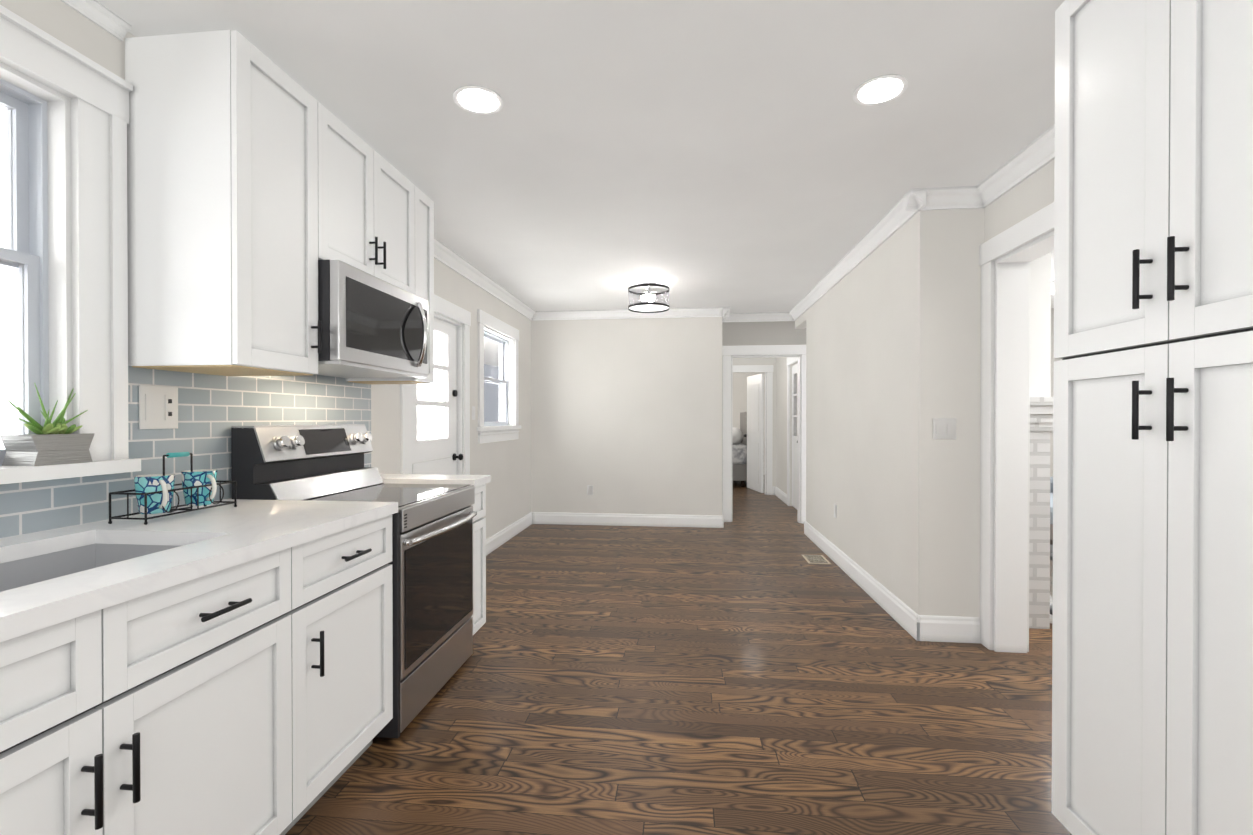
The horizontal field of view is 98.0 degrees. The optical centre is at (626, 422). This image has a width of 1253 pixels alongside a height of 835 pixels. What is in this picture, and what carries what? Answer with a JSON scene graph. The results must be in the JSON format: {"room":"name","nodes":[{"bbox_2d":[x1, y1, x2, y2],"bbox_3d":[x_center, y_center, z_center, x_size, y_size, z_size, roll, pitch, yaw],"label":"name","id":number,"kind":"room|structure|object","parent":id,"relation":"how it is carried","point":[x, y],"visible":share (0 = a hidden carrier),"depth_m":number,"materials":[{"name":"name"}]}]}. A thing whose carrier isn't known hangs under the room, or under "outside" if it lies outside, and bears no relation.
{"room":"kitchen","nodes":[
{"label":"kitchen","id":0,"kind":"room"},
{"bbox_2d":[0,570,227,737],"bbox_3d":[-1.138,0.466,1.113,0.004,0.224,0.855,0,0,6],"label":"drawer","id":1,"kind":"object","parent":0,"relation":"attached to","point":[45,672],"depth_m":1.05,"materials":[{"name":"white wood"}]},
{"bbox_2d":[0,0,530,538],"bbox_3d":[-1.591,-0.028,3.101,0.160,2.540,7.940,0,0,6],"label":"wall","id":2,"kind":"structure","parent":0,"point":[506,466],"depth_m":4.69,"materials":[{"name":"paint"}]},
{"bbox_2d":[0,78,48,465],"bbox_3d":[-1.813,-0.415,1.194,0.085,1.075,0.875,0,0,6],"label":"window","id":3,"kind":"structure","parent":2,"relation":"in","point":[25,254],"depth_m":1.60,"materials":[{"name":"glass"}]},
{"bbox_2d":[0,5,140,483],"bbox_3d":[-1.760,-0.465,1.172,0.225,1.255,1.233,0,0,6],"label":"window frame","id":4,"kind":"structure","parent":2,"relation":"attached to","point":[88,107],"depth_m":1.64,"materials":[{"name":"white wood"}]},
{"bbox_2d":[0,383,94,465],"bbox_3d":[-1.657,0.004,1.558,0.120,0.232,0.191,0,0,6],"label":"succulent plant","id":5,"kind":"object","parent":4,"relation":"on","point":[56,441],"visible":1,"depth_m":1.53,"materials":[{"name":"green plant"}]},
{"bbox_2d":[60,0,131,40],"bbox_3d":[-1.768,-1.259,0.454,0.039,0.048,2.653,0,0,6],"label":"crown molding","id":6,"kind":"structure","parent":2,"relation":"attached to","point":[93,10],"depth_m":1.70,"materials":[{"name":"white wood"}]},
{"bbox_2d":[139,385,177,428],"bbox_3d":[-1.623,-0.051,1.893,0.010,0.150,0.140,0,0,6],"label":"outlet","id":7,"kind":"object","parent":2,"relation":"attached to","point":[158,407],"visible":1,"depth_m":1.89,"materials":[{"name":"white plastic"}]},
{"bbox_2d":[125,30,332,375],"bbox_3d":[-1.418,-0.721,1.983,0.394,1.069,0.451,0,0,6],"label":"upper cabinet","id":8,"kind":"object","parent":2,"relation":"attached to","point":[260,184],"depth_m":1.77,"materials":[{"name":"white wood"}]},
{"bbox_2d":[333,115,420,296],"bbox_3d":[-1.361,-0.950,2.531,0.394,0.616,0.770,0,0,6],"label":"upper cabinet","id":9,"kind":"object","parent":2,"relation":"attached to","point":[375,205],"depth_m":2.50,"materials":[{"name":"white wood"}]},
{"bbox_2d":[315,260,428,377],"bbox_3d":[-1.284,-0.435,2.526,0.548,0.408,0.757,0,0,6],"label":"microwave","id":10,"kind":"object","parent":9,"relation":"attached to","point":[372,326],"visible":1,"depth_m":2.35,"materials":[{"name":"grey metal"}]},
{"bbox_2d":[346,188,433,383],"bbox_3d":[-1.312,-0.741,2.997,0.394,1.039,0.280,0,0,6],"label":"upper cabinet","id":11,"kind":"object","parent":2,"relation":"attached to","point":[425,206],"depth_m":3.05,"materials":[{"name":"white wood"}]},
{"bbox_2d":[400,294,470,474],"bbox_3d":[-1.475,0.154,4.080,0.186,2.165,1.134,0,0,6],"label":"door frame","id":12,"kind":"structure","parent":2,"relation":"attached to","point":[444,310],"depth_m":4.50,"materials":[{"name":"white wood"}]},
{"bbox_2d":[410,317,462,474],"bbox_3d":[-1.431,0.218,4.076,0.123,2.014,0.866,0,0,6],"label":"exterior door","id":13,"kind":"structure","parent":2,"relation":"in","point":[438,456],"depth_m":4.27,"materials":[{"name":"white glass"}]},
{"bbox_2d":[434,237,535,320],"bbox_3d":[-1.286,-1.260,4.849,0.078,0.096,3.405,0,0,6],"label":"crown molding","id":14,"kind":"structure","parent":2,"relation":"attached to","point":[442,253],"depth_m":4.76,"materials":[{"name":"white wood"}]},
{"bbox_2d":[484,330,507,425],"bbox_3d":[-1.368,-0.418,5.429,0.085,0.915,0.910,0,0,6],"label":"window","id":15,"kind":"structure","parent":2,"relation":"in","point":[502,382],"depth_m":5.84,"materials":[{"name":"white plastic"}]},
{"bbox_2d":[477,309,520,443],"bbox_3d":[-1.323,-0.408,5.424,0.205,1.195,1.190,0,0,6],"label":"window frame","id":16,"kind":"structure","parent":2,"relation":"attached to","point":[486,434],"depth_m":5.44,"materials":[{"name":"white wood"}]},
{"bbox_2d":[486,512,533,555],"bbox_3d":[-1.243,1.157,5.572,0.017,0.142,1.895,0,0,6],"label":"baseboard","id":17,"kind":"structure","parent":2,"relation":"attached to","point":[498,539],"depth_m":5.65,"materials":[{"name":"white wood"}]},
{"bbox_2d":[0,0,1064,366],"bbox_3d":[1.396,-1.362,5.676,10.800,0.100,14.300,0,0,6],"label":"ceiling","id":18,"kind":"structure","parent":0,"point":[742,156],"depth_m":2.31,"materials":[{"name":"paint"}]},
{"bbox_2d":[453,85,502,114],"bbox_3d":[-0.594,-1.290,2.185,0.196,0.006,0.196,0,0,6],"label":"recessed light","id":19,"kind":"object","parent":18,"relation":"in","point":[477,99],"visible":1,"depth_m":2.17,"materials":[{"name":"white plastic"}]},
{"bbox_2d":[628,280,669,312],"bbox_3d":[0.209,-1.183,5.098,0.388,0.251,0.388,0,0,6],"label":"drum ceiling light","id":20,"kind":"object","parent":18,"relation":"attached to","point":[650,306],"visible":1,"depth_m":5.09,"materials":[{"name":"silver metal"}]},
{"bbox_2d":[853,74,907,105],"bbox_3d":[0.987,-1.289,2.119,0.196,0.006,0.196,0,0,6],"label":"recessed light","id":21,"kind":"object","parent":18,"relation":"in","point":[881,89],"visible":1,"depth_m":2.11,"materials":[{"name":"white plastic"}]},
{"bbox_2d":[531,317,721,514],"bbox_3d":[0.007,-0.048,6.679,2.270,2.540,0.490,0,0,6],"label":"wall","id":22,"kind":"structure","parent":0,"point":[626,416],"depth_m":6.43,"materials":[{"name":"paint"}]},
{"bbox_2d":[587,485,592,494],"bbox_3d":[-0.431,0.811,6.479,0.070,0.115,0.008,0,0,6],"label":"electrical outlet","id":23,"kind":"object","parent":22,"relation":"attached to","point":[589,489],"visible":1,"depth_m":6.48,"materials":[{"name":"white plastic"}]},
{"bbox_2d":[534,512,723,527],"bbox_3d":[-0.010,1.153,6.432,2.287,0.142,0.017,0,0,6],"label":"baseboard","id":24,"kind":"structure","parent":22,"relation":"attached to","point":[562,518],"depth_m":6.42,"materials":[{"name":"white wood"}]},
{"bbox_2d":[536,307,731,319],"bbox_3d":[0.061,-1.268,6.381,2.258,0.096,0.078,0,0,6],"label":"crown molding","id":25,"kind":"structure","parent":22,"relation":"attached to","point":[723,312],"depth_m":6.39,"materials":[{"name":"white wood"}]},
{"bbox_2d":[285,481,1071,834],"bbox_3d":[1.396,1.278,5.690,10.800,0.100,14.300,0,0,6],"label":"floor","id":26,"kind":"structure","parent":0,"point":[749,669],"depth_m":2.34,"materials":[{"name":"brown wood"}]},
{"bbox_2d":[0,614,315,834],"bbox_3d":[-1.360,0.923,1.121,0.707,0.660,1.079,0,0,6],"label":"base cabinet","id":27,"kind":"object","parent":26,"relation":"on","point":[224,670],"depth_m":1.24,"materials":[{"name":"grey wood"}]},
{"bbox_2d":[84,518,392,801],"bbox_3d":[-1.284,0.799,1.840,0.707,0.900,0.604,0,0,6],"label":"base cabinet","id":28,"kind":"object","parent":26,"relation":"on","point":[345,580],"depth_m":1.77,"materials":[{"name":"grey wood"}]},
{"bbox_2d":[0,498,397,645],"bbox_3d":[-1.349,0.333,1.120,0.729,0.040,2.045,0,0,6],"label":"countertop","id":29,"kind":"structure","parent":28,"relation":"on","point":[215,539],"depth_m":1.43,"materials":[{"name":"white stone"}]},
{"bbox_2d":[0,543,179,591],"bbox_3d":[-1.362,0.468,1.137,0.455,0.228,0.855,0,0,6],"label":"sink","id":30,"kind":"object","parent":29,"relation":"in","point":[23,569],"depth_m":1.50,"materials":[{"name":"silver metal"}]},
{"bbox_2d":[108,452,236,524],"bbox_3d":[-1.481,0.204,1.809,0.148,0.208,0.340,0,0,6],"label":"mug rack","id":31,"kind":"object","parent":29,"relation":"on","point":[153,493],"visible":1,"depth_m":1.75,"materials":[{"name":"black metal"}]},
{"bbox_2d":[134,474,174,513],"bbox_3d":[-1.484,0.228,1.729,0.128,0.118,0.100,0,0,6],"label":"mug","id":32,"kind":"object","parent":31,"relation":"on","point":[161,486],"depth_m":1.70,"materials":[{"name":"teal"}]},
{"bbox_2d":[181,469,216,505],"bbox_3d":[-1.466,0.227,1.888,0.133,0.118,0.100,0,0,6],"label":"mug","id":33,"kind":"object","parent":31,"relation":"on","point":[206,479],"depth_m":1.86,"materials":[{"name":"teal"}]},
{"bbox_2d":[231,424,476,737],"bbox_3d":[-1.159,0.629,2.519,0.770,1.232,0.757,0,0,6],"label":"range","id":34,"kind":"object","parent":26,"relation":"on","point":[432,553],"visible":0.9,"depth_m":2.38,"materials":[{"name":"grey metal"}]},
{"bbox_2d":[340,482,485,634],"bbox_3d":[-1.160,0.793,3.021,0.707,0.900,0.219,0,0,6],"label":"base cabinet","id":35,"kind":"object","parent":26,"relation":"on","point":[479,523],"depth_m":3.01,"materials":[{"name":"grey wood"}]},
{"bbox_2d":[380,474,490,485],"bbox_3d":[-1.148,0.323,3.026,0.729,0.040,0.241,0,0,6],"label":"countertop","id":36,"kind":"structure","parent":35,"relation":"on","point":[476,480],"depth_m":2.93,"materials":[{"name":"white stone"}]},
{"bbox_2d":[732,412,746,486],"bbox_3d":[1.358,0.499,10.919,2.130,1.400,1.600,0,0,6],"label":"bed","id":37,"kind":"object","parent":26,"relation":"on","point":[739,456],"visible":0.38,"depth_m":10.10,"materials":[{"name":"grey fabric"}]},
{"bbox_2d":[802,555,830,563],"bbox_3d":[1.698,1.230,4.884,0.190,0.004,0.300,0,0,6],"label":"floor vent","id":38,"kind":"object","parent":26,"relation":"in","point":[815,559],"visible":1,"depth_m":4.87,"materials":[{"name":"beige metal"}]},
{"bbox_2d":[1029,252,1052,628],"bbox_3d":[2.615,-0.032,3.845,0.690,2.539,1.300,0,0,6],"label":"wall","id":39,"kind":"structure","parent":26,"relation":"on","point":[1041,428],"depth_m":3.27,"materials":[{"name":"white paint"}]},
{"bbox_2d":[1050,553,1052,614],"bbox_3d":[2.764,1.000,3.403,0.190,0.420,0.190,0,0,6],"label":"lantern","id":40,"kind":"object","parent":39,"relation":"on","point":[1051,606],"depth_m":3.44,"materials":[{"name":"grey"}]},
{"bbox_2d":[1050,524,1052,544],"bbox_3d":[3.272,1.035,4.310,0.380,0.400,1.050,0,0,6],"label":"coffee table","id":41,"kind":"object","parent":26,"relation":"on","point":[1051,534],"depth_m":4.05,"materials":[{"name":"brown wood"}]},
{"bbox_2d":[1050,477,1052,552],"bbox_3d":[4.198,0.774,4.840,0.950,0.916,2.000,0,0,6],"label":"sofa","id":42,"kind":"object","parent":26,"relation":"on","point":[1051,506],"depth_m":4.84,"materials":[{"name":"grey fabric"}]},
{"bbox_2d":[1052,0,1252,834],"bbox_3d":[1.482,0.033,1.174,0.650,2.440,0.754,0,0,6],"label":"pantry","id":43,"kind":"object","parent":26,"relation":"on","point":[1152,679],"visible":1,"depth_m":1.24,"materials":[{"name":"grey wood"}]},
{"bbox_2d":[733,373,764,455],"bbox_3d":[1.561,-0.080,12.513,5.700,2.540,0.120,0,0,6],"label":"wall","id":44,"kind":"structure","parent":0,"point":[739,393],"depth_m":12.34,"materials":[{"name":"paint"}]},
{"bbox_2d":[733,358,775,485],"bbox_3d":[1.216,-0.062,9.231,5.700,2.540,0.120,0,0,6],"label":"door frame","id":45,"kind":"structure","parent":0,"point":[754,361],"depth_m":9.04,"materials":[{"name":"paint"}]},
{"bbox_2d":[744,373,763,492],"bbox_3d":[2.228,0.186,9.576,0.258,2.020,0.752,0,0,6],"label":"door leaf","id":46,"kind":"structure","parent":45,"relation":"in","point":[755,433],"depth_m":9.47,"materials":[{"name":"white wood"}]},
{"bbox_2d":[776,357,797,505],"bbox_3d":[2.419,-0.054,7.858,0.120,2.540,2.360,0,0,6],"label":"wall","id":47,"kind":"structure","parent":0,"point":[781,423],"depth_m":8.45,"materials":[{"name":"paint"}]},
{"bbox_2d":[774,486,786,504],"bbox_3d":[2.416,1.141,8.509,0.020,0.142,1.080,0,0,6],"label":"baseboard","id":48,"kind":"structure","parent":47,"relation":"attached to","point":[779,493],"depth_m":8.52,"materials":[{"name":"white wood"}]},
{"bbox_2d":[792,363,797,508],"bbox_3d":[2.335,0.198,7.486,0.109,2.020,0.770,0,0,6],"label":"hall door","id":49,"kind":"structure","parent":47,"relation":"in","point":[794,451],"depth_m":7.75,"materials":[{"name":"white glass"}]},
{"bbox_2d":[795,210,941,615],"bbox_3d":[1.911,-0.038,4.840,0.120,2.540,3.510,0,0,6],"label":"wall","id":50,"kind":"structure","parent":0,"point":[873,377],"depth_m":3.64,"materials":[{"name":"paint"}]},
{"bbox_2d":[834,504,836,517],"bbox_3d":[1.843,0.785,4.811,0.008,0.115,0.070,0,0,6],"label":"electrical outlet","id":51,"kind":"object","parent":50,"relation":"attached to","point":[835,511],"visible":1,"depth_m":4.79,"materials":[{"name":"white plastic"}]},
{"bbox_2d":[784,187,935,320],"bbox_3d":[1.807,-1.259,4.804,0.120,0.096,3.588,0,0,6],"label":"crown molding","id":52,"kind":"structure","parent":50,"relation":"attached to","point":[915,200],"depth_m":3.75,"materials":[{"name":"white wood"}]},
{"bbox_2d":[804,521,929,640],"bbox_3d":[1.819,1.163,4.539,0.037,0.142,2.914,0,0,6],"label":"baseboard","id":53,"kind":"structure","parent":50,"relation":"attached to","point":[918,626],"depth_m":3.74,"materials":[{"name":"white wood"}]},
{"bbox_2d":[722,308,1060,509],"bbox_3d":[3.965,-0.046,6.449,5.650,2.540,0.120,0,0,6],"label":"wall","id":54,"kind":"structure","parent":0,"point":[761,333],"depth_m":6.62,"materials":[{"name":"paint"}]},
{"bbox_2d":[722,345,805,523],"bbox_3d":[1.701,0.145,6.675,1.064,2.155,0.146,0,0,6],"label":"door frame","id":55,"kind":"structure","parent":54,"relation":"attached to","point":[794,353],"depth_m":6.66,"materials":[{"name":"white wood"}]},
{"bbox_2d":[941,208,983,617],"bbox_3d":[1.984,-0.028,3.127,0.385,2.540,0.120,0,0,6],"label":"wall","id":56,"kind":"structure","parent":0,"point":[962,235],"depth_m":3.08,"materials":[{"name":"paint"}]},
{"bbox_2d":[933,418,955,438],"bbox_3d":[1.801,0.037,3.082,0.125,0.120,0.010,0,0,6],"label":"light switch","id":57,"kind":"object","parent":56,"relation":"attached to","point":[944,428],"visible":1,"depth_m":3.08,"materials":[{"name":"white plastic"}]},
{"bbox_2d":[930,615,979,642],"bbox_3d":[1.837,1.171,3.081,0.303,0.142,0.017,0,0,6],"label":"baseboard","id":58,"kind":"structure","parent":56,"relation":"attached to","point":[932,628],"depth_m":3.07,"materials":[{"name":"white wood"}]},
{"bbox_2d":[984,159,1054,242],"bbox_3d":[1.865,-0.016,0.913,0.160,2.540,4.310,0,0,6],"label":"wall","id":59,"kind":"structure","parent":0,"point":[1028,197],"depth_m":2.73,"materials":[{"name":"paint"}]},
{"bbox_2d":[964,124,1054,208],"bbox_3d":[1.746,-1.238,0.918,0.078,0.096,4.310,0,0,6],"label":"crown molding","id":60,"kind":"structure","parent":59,"relation":"attached to","point":[1034,156],"depth_m":2.71,"materials":[{"name":"white wood"}]},
{"bbox_2d":[979,202,1053,652],"bbox_3d":[2.029,0.128,2.483,0.212,2.235,1.169,0,0,6],"label":"door frame","id":61,"kind":"structure","parent":59,"relation":"attached to","point":[1005,259],"depth_m":2.94,"materials":[{"name":"white wood"}]},
{"label":"outside","id":62,"kind":"structure","parent":0,"visible":0},
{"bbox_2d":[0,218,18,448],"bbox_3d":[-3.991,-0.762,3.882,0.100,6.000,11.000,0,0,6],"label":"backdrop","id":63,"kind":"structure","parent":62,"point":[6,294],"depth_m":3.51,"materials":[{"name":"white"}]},
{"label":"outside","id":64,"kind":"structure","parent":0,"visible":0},
{"bbox_2d":[417,332,442,439],"bbox_3d":[-1.963,0.134,4.629,0.020,2.600,2.900,0,0,6],"label":"porch","id":65,"kind":"object","parent":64,"point":[432,418],"depth_m":5.33,"materials":[{"name":"white"}]}
]}

